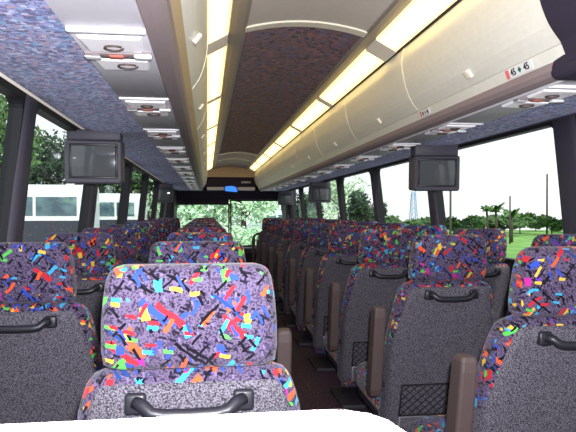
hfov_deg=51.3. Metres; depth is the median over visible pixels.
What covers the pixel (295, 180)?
panel
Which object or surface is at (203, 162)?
locker
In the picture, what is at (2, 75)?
trim
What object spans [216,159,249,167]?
ceiling
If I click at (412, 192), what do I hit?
tower
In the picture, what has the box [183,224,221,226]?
seat
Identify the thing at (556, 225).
shrub
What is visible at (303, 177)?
panel
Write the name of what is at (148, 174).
trim
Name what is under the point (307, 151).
locker
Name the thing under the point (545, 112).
ceiling
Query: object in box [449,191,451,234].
utility pole
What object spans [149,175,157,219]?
window
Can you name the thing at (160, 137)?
panel
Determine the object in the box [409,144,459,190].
monitor
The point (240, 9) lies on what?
trim
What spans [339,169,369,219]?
window
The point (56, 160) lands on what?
broadleaf tree
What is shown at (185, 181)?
panel
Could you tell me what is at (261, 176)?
locker
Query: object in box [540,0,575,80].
trim
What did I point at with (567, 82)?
trim
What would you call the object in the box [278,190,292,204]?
monitor
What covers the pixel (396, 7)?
trim
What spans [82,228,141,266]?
seat
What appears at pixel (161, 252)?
seat
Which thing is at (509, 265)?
trim
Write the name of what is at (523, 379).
seat
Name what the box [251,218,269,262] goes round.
seat
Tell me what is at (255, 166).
ceiling light
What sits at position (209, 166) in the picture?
ceiling light
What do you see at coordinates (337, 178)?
trim
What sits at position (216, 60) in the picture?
ceiling light
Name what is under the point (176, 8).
trim
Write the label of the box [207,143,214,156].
ceiling light
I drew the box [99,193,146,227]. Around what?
coach
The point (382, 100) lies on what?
locker
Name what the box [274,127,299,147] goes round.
ceiling light
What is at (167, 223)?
seat
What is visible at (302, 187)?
window
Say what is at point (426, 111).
number label
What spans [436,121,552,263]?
window
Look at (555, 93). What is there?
panel
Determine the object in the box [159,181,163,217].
window
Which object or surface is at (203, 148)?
locker
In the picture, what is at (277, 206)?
broadleaf tree
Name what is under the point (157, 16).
trim
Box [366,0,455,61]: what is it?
ceiling light
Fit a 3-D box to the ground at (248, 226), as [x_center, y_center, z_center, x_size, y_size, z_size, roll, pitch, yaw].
[-27.842,2.138,41.667,75.000,0.100,130.000,0,0,-8]
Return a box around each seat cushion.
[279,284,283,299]
[289,294,295,314]
[304,309,313,334]
[324,332,338,363]
[356,361,378,410]
[411,414,446,431]
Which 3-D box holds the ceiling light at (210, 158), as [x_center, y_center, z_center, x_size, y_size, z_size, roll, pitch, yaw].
[-1.244,-0.907,9.583,0.104,0.082,1.470,0,0,-8]
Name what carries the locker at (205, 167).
attached to the trim at (176, 8)
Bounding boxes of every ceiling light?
[207,0,231,55]
[207,46,226,104]
[207,99,219,130]
[207,126,216,146]
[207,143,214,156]
[207,154,213,164]
[207,162,212,170]
[249,163,260,171]
[255,155,269,165]
[263,143,280,157]
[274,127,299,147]
[290,99,328,132]
[317,49,383,107]
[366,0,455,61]
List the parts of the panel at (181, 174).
panel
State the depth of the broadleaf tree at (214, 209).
37.34 m
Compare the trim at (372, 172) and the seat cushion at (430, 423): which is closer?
the seat cushion at (430, 423)
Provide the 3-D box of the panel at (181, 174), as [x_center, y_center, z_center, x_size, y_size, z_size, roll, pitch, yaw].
[-1.121,-0.453,6.621,0.176,0.022,0.810,0,0,-8]
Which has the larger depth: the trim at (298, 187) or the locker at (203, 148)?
the trim at (298, 187)
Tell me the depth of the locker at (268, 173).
9.40 m
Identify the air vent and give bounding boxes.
[84,54,101,59]
[127,109,137,111]
[134,54,152,60]
[159,109,170,111]
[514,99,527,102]
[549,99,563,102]
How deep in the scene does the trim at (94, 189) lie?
3.67 m
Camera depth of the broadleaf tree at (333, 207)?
55.82 m
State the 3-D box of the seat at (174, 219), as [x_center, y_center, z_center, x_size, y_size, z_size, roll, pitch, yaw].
[-1.769,0.567,8.831,0.478,1.074,0.757,0,0,-8]
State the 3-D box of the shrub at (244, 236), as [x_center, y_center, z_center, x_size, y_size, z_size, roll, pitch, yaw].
[-1.815,1.301,29.896,3.140,1.760,2.595,0,0,17]
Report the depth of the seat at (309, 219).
8.33 m
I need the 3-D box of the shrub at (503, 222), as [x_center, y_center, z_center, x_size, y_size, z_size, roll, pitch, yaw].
[21.249,0.812,59.090,4.275,2.300,4.003,0,1,41]
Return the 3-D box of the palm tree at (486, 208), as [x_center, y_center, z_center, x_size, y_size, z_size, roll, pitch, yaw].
[17.634,0.494,52.815,1.367,3.030,1.305,0,0,-8]
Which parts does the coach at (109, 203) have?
panel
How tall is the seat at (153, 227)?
1.074 m
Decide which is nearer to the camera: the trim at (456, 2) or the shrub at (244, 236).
the trim at (456, 2)
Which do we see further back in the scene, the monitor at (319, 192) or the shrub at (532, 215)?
the shrub at (532, 215)
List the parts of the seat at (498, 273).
grab handle, panel, backrest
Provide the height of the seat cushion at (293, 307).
0.150 m
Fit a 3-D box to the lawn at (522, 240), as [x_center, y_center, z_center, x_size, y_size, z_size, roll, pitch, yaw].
[48.891,2.216,33.863,75.000,0.100,94.000,0,0,-8]
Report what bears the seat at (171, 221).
on the floor
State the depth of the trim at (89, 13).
1.25 m
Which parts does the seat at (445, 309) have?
armrest, plate, backrest, panel, grab handle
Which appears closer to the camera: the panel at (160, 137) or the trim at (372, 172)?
the panel at (160, 137)
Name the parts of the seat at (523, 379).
armrest, panel, backrest, grab handle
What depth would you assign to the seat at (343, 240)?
4.14 m
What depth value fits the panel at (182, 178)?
7.22 m
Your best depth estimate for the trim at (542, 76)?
2.57 m
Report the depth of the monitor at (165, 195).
8.84 m
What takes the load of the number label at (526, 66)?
attached to the trim at (549, 56)
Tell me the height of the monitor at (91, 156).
0.286 m
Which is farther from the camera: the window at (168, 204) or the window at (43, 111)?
the window at (168, 204)
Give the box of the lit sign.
[225,186,237,191]
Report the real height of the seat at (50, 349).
1.074 m
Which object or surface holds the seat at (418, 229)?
on the floor
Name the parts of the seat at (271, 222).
armrest, backrest, panel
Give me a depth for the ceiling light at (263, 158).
9.66 m
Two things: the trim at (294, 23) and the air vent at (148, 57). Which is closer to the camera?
the air vent at (148, 57)
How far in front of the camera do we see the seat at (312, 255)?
4.97 m
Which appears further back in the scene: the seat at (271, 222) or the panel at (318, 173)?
the seat at (271, 222)
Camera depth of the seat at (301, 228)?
5.80 m
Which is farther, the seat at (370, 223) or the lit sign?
the lit sign
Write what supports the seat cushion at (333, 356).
on the seat at (383, 254)
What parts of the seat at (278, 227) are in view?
armrest, backrest, panel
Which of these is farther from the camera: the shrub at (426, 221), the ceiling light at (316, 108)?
the shrub at (426, 221)
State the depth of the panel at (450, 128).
3.04 m
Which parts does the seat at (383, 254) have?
armrest, plate, backrest, panel, grab handle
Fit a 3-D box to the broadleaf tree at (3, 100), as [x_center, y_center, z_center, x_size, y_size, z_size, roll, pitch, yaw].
[-13.115,-2.085,25.508,4.378,8.597,4.886,0,1,43]
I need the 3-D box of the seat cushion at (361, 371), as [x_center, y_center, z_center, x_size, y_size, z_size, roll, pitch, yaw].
[0.605,0.821,2.913,0.464,0.150,0.504,0,0,-8]
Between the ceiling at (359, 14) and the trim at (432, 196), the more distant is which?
the trim at (432, 196)
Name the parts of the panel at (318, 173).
panel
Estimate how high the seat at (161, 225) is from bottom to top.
1.074 m
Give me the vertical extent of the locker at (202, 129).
0.302 m
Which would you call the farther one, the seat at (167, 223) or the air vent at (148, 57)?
the seat at (167, 223)
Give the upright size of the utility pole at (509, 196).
3.542 m
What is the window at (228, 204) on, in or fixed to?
in the wall
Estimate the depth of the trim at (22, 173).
2.23 m
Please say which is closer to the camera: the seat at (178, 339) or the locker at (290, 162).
the seat at (178, 339)
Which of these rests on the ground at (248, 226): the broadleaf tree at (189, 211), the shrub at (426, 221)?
the broadleaf tree at (189, 211)
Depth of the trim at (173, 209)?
11.41 m
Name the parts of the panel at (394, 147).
panel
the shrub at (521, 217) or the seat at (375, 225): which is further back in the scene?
the shrub at (521, 217)
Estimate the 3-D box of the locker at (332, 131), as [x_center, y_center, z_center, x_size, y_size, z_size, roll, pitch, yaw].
[0.364,-0.676,4.697,0.111,0.302,1.201,0,0,-8]
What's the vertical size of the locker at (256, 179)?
0.302 m
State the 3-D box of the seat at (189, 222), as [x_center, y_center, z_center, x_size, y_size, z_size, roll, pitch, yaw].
[-0.747,0.591,5.578,0.549,1.074,0.757,0,0,-8]
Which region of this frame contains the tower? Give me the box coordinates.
[409,191,417,219]
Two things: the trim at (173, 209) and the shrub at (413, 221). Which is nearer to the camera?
the trim at (173, 209)
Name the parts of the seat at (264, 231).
armrest, panel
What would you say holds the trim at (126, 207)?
attached to the wall
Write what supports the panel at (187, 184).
attached to the trim at (89, 13)
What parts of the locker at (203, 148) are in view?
door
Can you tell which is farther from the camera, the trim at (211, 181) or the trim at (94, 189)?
the trim at (211, 181)
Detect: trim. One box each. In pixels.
[0,72,163,182]
[6,93,37,241]
[45,0,199,190]
[87,184,97,227]
[122,161,132,224]
[136,0,202,190]
[142,173,149,220]
[154,180,159,218]
[164,189,176,217]
[170,0,203,187]
[177,191,277,202]
[204,187,258,190]
[207,166,253,176]
[207,177,254,186]
[212,0,252,168]
[219,152,256,155]
[245,0,412,168]
[245,20,366,36]
[255,0,461,170]
[258,44,564,188]
[259,62,557,190]
[282,190,295,218]
[289,113,575,189]
[298,187,302,217]
[316,203,319,217]
[336,177,342,219]
[370,168,380,222]
[427,191,439,224]
[505,263,513,273]
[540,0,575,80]
[552,115,575,233]
[557,80,575,84]
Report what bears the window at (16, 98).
in the wall
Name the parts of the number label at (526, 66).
red panel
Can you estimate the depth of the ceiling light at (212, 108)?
5.11 m
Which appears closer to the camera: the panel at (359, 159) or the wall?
the panel at (359, 159)
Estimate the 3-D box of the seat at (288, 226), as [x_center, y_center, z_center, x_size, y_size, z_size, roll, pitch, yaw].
[0.024,0.581,6.944,0.549,1.074,0.757,0,0,-8]
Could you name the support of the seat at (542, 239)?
on the floor
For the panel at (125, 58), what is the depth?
1.55 m
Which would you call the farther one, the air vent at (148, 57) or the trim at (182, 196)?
the trim at (182, 196)
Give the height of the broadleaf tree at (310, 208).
3.987 m
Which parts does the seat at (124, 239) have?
backrest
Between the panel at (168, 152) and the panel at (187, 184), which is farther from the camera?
the panel at (187, 184)
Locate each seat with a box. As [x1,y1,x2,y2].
[0,242,103,423]
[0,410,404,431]
[42,233,115,367]
[77,263,345,420]
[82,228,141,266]
[107,225,150,263]
[123,222,158,250]
[135,221,165,241]
[144,220,170,240]
[148,241,291,374]
[151,219,174,232]
[157,218,177,231]
[167,232,232,240]
[177,227,226,231]
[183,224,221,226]
[187,222,219,223]
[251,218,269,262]
[256,218,287,267]
[261,219,297,302]
[268,220,308,313]
[277,221,324,327]
[288,223,343,346]
[304,225,372,371]
[307,218,325,220]
[317,219,338,222]
[324,229,415,409]
[331,220,355,224]
[348,221,377,226]
[356,234,492,431]
[372,223,406,228]
[404,225,446,236]
[411,246,575,431]
[452,228,510,323]
[505,234,575,316]
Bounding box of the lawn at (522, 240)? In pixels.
[447,230,562,258]
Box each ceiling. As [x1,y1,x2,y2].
[0,0,190,190]
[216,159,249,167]
[218,153,255,160]
[220,27,359,154]
[247,0,393,30]
[273,95,575,190]
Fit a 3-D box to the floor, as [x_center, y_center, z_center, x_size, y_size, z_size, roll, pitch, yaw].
[-0.310,1.166,5.895,2.600,0.080,13.750,0,0,-8]
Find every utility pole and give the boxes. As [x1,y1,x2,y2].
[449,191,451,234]
[509,196,510,243]
[546,174,547,233]
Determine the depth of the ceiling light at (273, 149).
8.17 m
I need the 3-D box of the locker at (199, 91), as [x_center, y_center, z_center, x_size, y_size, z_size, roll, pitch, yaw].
[-0.447,-0.663,3.004,0.090,0.302,1.201,0,0,-8]
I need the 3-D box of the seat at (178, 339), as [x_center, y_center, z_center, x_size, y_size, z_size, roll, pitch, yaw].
[-0.185,0.622,1.416,0.549,1.074,0.757,0,0,-8]
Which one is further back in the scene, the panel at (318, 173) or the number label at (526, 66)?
the panel at (318, 173)
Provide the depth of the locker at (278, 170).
8.20 m
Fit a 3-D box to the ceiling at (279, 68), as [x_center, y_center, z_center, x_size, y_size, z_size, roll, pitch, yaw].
[-0.335,-0.940,5.972,0.580,0.070,6.260,0,0,-8]
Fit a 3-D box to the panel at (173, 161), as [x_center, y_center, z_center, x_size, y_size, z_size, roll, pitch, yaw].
[-0.902,-0.441,4.996,0.176,0.022,0.810,0,0,-8]
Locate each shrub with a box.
[222,226,238,241]
[232,225,261,244]
[385,214,404,222]
[386,218,424,225]
[415,217,430,224]
[446,216,485,231]
[454,214,484,227]
[478,214,501,226]
[479,214,528,230]
[507,213,539,232]
[521,211,557,230]
[527,217,562,233]
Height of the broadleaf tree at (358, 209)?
3.987 m
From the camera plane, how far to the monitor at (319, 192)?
8.34 m
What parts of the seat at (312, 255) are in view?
armrest, backrest, panel, grab handle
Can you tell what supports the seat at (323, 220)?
on the floor
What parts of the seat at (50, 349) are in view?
grab handle, panel, backrest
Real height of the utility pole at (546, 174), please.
6.430 m
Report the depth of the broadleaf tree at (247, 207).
35.59 m
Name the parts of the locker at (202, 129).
door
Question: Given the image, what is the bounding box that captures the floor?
[273,303,375,415]
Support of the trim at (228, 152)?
attached to the ceiling at (279, 68)
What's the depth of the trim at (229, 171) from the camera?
12.03 m
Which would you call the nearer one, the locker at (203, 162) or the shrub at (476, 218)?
the locker at (203, 162)
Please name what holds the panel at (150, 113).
attached to the trim at (89, 13)
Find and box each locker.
[181,0,207,87]
[192,36,207,128]
[197,91,207,149]
[199,123,207,160]
[201,149,206,169]
[202,160,206,175]
[254,170,261,186]
[257,165,267,184]
[263,158,276,181]
[271,150,286,177]
[281,138,301,172]
[294,123,322,165]
[314,96,356,155]
[345,48,417,139]
[402,0,560,110]
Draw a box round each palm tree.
[480,205,494,227]
[489,202,505,227]
[502,208,519,241]
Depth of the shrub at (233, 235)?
28.69 m
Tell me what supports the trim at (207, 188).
attached to the trim at (182, 196)
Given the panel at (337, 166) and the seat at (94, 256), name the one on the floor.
the seat at (94, 256)
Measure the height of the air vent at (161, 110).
0.010 m
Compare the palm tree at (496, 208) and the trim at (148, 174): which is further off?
the palm tree at (496, 208)
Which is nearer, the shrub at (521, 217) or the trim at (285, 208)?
the trim at (285, 208)
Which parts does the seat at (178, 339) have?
panel, backrest, grab handle, armrest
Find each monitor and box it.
[64,129,124,183]
[158,183,172,202]
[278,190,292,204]
[309,181,330,202]
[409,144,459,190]
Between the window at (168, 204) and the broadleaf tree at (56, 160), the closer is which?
the window at (168, 204)
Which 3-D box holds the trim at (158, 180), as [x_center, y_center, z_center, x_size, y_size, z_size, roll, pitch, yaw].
[-1.856,-0.127,8.286,0.176,0.790,0.150,0,0,-8]
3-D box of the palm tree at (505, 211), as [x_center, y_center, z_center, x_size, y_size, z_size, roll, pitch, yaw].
[17.430,0.704,46.897,1.350,2.701,1.429,0,1,-43]
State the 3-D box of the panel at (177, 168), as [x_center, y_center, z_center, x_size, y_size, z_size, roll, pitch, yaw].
[-1.012,-0.447,5.809,0.176,0.022,0.810,0,0,-8]
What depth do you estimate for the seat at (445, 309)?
2.49 m
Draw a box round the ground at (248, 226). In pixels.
[222,225,258,230]
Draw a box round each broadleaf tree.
[0,93,45,172]
[1,129,120,193]
[30,143,63,184]
[82,171,157,208]
[113,169,159,219]
[147,179,224,226]
[179,203,240,226]
[200,200,278,228]
[249,201,280,222]
[296,191,324,218]
[321,175,369,219]
[346,189,388,220]
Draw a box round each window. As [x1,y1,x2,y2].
[0,76,25,241]
[37,101,91,232]
[116,158,129,224]
[133,163,146,220]
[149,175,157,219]
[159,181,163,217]
[165,203,169,217]
[178,203,229,232]
[230,200,277,246]
[289,188,297,218]
[300,185,308,217]
[318,178,335,217]
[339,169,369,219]
[374,158,408,222]
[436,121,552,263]
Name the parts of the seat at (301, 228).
armrest, backrest, panel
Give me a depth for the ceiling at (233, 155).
9.68 m
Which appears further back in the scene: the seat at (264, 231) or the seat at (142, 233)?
the seat at (264, 231)
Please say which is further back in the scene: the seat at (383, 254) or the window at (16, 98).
the seat at (383, 254)
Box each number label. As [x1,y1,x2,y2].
[420,108,430,116]
[505,59,533,79]
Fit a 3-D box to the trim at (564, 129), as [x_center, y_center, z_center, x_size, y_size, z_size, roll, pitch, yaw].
[1.333,-0.086,2.763,0.176,0.790,0.180,0,0,-8]
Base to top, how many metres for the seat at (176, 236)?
1.074 m
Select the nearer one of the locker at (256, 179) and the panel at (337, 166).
the panel at (337, 166)
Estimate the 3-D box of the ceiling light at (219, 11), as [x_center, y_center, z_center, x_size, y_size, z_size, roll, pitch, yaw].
[-0.262,-0.852,2.307,0.104,0.082,1.545,0,0,-8]
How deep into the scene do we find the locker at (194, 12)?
1.82 m
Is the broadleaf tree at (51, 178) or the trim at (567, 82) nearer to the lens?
the trim at (567, 82)
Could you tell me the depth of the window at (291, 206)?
12.03 m
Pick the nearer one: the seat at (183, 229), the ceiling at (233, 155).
the seat at (183, 229)
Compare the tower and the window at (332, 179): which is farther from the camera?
the tower
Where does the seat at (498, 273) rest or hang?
on the floor
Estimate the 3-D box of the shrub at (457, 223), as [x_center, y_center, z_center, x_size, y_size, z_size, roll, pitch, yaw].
[16.173,0.938,57.483,4.003,2.071,4.275,0,1,-40]
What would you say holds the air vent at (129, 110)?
attached to the panel at (150, 113)
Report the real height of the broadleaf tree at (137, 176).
8.597 m
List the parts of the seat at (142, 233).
grab handle, panel, backrest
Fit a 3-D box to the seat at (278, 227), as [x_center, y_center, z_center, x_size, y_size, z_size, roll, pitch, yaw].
[-0.088,0.574,7.776,0.549,1.074,0.757,0,0,-8]
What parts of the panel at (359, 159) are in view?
panel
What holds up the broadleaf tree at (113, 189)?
on the ground at (248, 226)
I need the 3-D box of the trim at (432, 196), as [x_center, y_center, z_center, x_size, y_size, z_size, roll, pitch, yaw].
[1.104,-0.098,4.457,0.176,0.790,0.150,0,0,-8]
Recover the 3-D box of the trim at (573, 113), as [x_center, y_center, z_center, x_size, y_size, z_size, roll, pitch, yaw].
[0.848,-0.476,5.711,0.012,0.012,13.100,0,0,-8]
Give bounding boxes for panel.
[65,26,167,97]
[119,97,178,128]
[143,128,184,146]
[157,146,188,157]
[166,158,191,165]
[172,166,193,171]
[177,172,194,176]
[181,177,195,179]
[183,180,196,182]
[185,183,197,185]
[288,179,307,182]
[297,176,316,178]
[306,171,333,175]
[319,164,353,170]
[339,156,381,164]
[360,143,420,155]
[396,122,482,142]
[453,84,575,122]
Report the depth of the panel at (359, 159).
4.63 m
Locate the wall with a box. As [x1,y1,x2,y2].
[243,247,255,262]
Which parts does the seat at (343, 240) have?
armrest, panel, backrest, grab handle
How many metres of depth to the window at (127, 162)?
5.19 m
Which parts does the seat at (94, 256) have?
panel, grab handle, backrest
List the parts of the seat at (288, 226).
armrest, panel, backrest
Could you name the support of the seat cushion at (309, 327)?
on the seat at (343, 240)
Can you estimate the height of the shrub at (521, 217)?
2.377 m
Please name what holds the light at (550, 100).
attached to the panel at (555, 93)
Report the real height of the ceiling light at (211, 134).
0.082 m
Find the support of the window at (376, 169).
in the wall
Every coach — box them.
[22,185,99,241]
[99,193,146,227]
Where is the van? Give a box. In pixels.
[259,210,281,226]
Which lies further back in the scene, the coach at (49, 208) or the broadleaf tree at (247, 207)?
the broadleaf tree at (247, 207)
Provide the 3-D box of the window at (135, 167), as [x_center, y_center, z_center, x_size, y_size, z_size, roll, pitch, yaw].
[-1.552,-0.115,6.026,0.142,0.740,1.410,0,0,-8]
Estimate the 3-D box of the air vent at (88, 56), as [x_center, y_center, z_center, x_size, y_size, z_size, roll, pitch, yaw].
[-0.502,-0.410,1.545,0.040,0.008,0.038,0,0,-8]
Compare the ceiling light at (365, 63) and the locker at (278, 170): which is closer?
the ceiling light at (365, 63)
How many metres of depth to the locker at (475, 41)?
2.20 m
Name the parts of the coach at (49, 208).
panel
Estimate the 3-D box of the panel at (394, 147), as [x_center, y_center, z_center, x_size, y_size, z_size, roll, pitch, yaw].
[0.657,-0.433,3.986,0.176,0.022,0.810,0,0,-8]
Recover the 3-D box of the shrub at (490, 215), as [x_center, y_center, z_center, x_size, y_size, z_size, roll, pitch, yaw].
[23.202,0.768,70.077,4.003,2.224,4.275,0,0,14]
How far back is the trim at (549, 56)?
2.56 m
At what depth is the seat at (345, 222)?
6.66 m
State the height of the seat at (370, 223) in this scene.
1.074 m
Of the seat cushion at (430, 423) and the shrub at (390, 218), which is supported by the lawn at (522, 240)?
the shrub at (390, 218)
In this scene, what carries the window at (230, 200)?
in the wall
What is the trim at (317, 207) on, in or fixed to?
attached to the wall
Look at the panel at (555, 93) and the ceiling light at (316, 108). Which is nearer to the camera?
the panel at (555, 93)
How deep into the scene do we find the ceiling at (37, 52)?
1.85 m

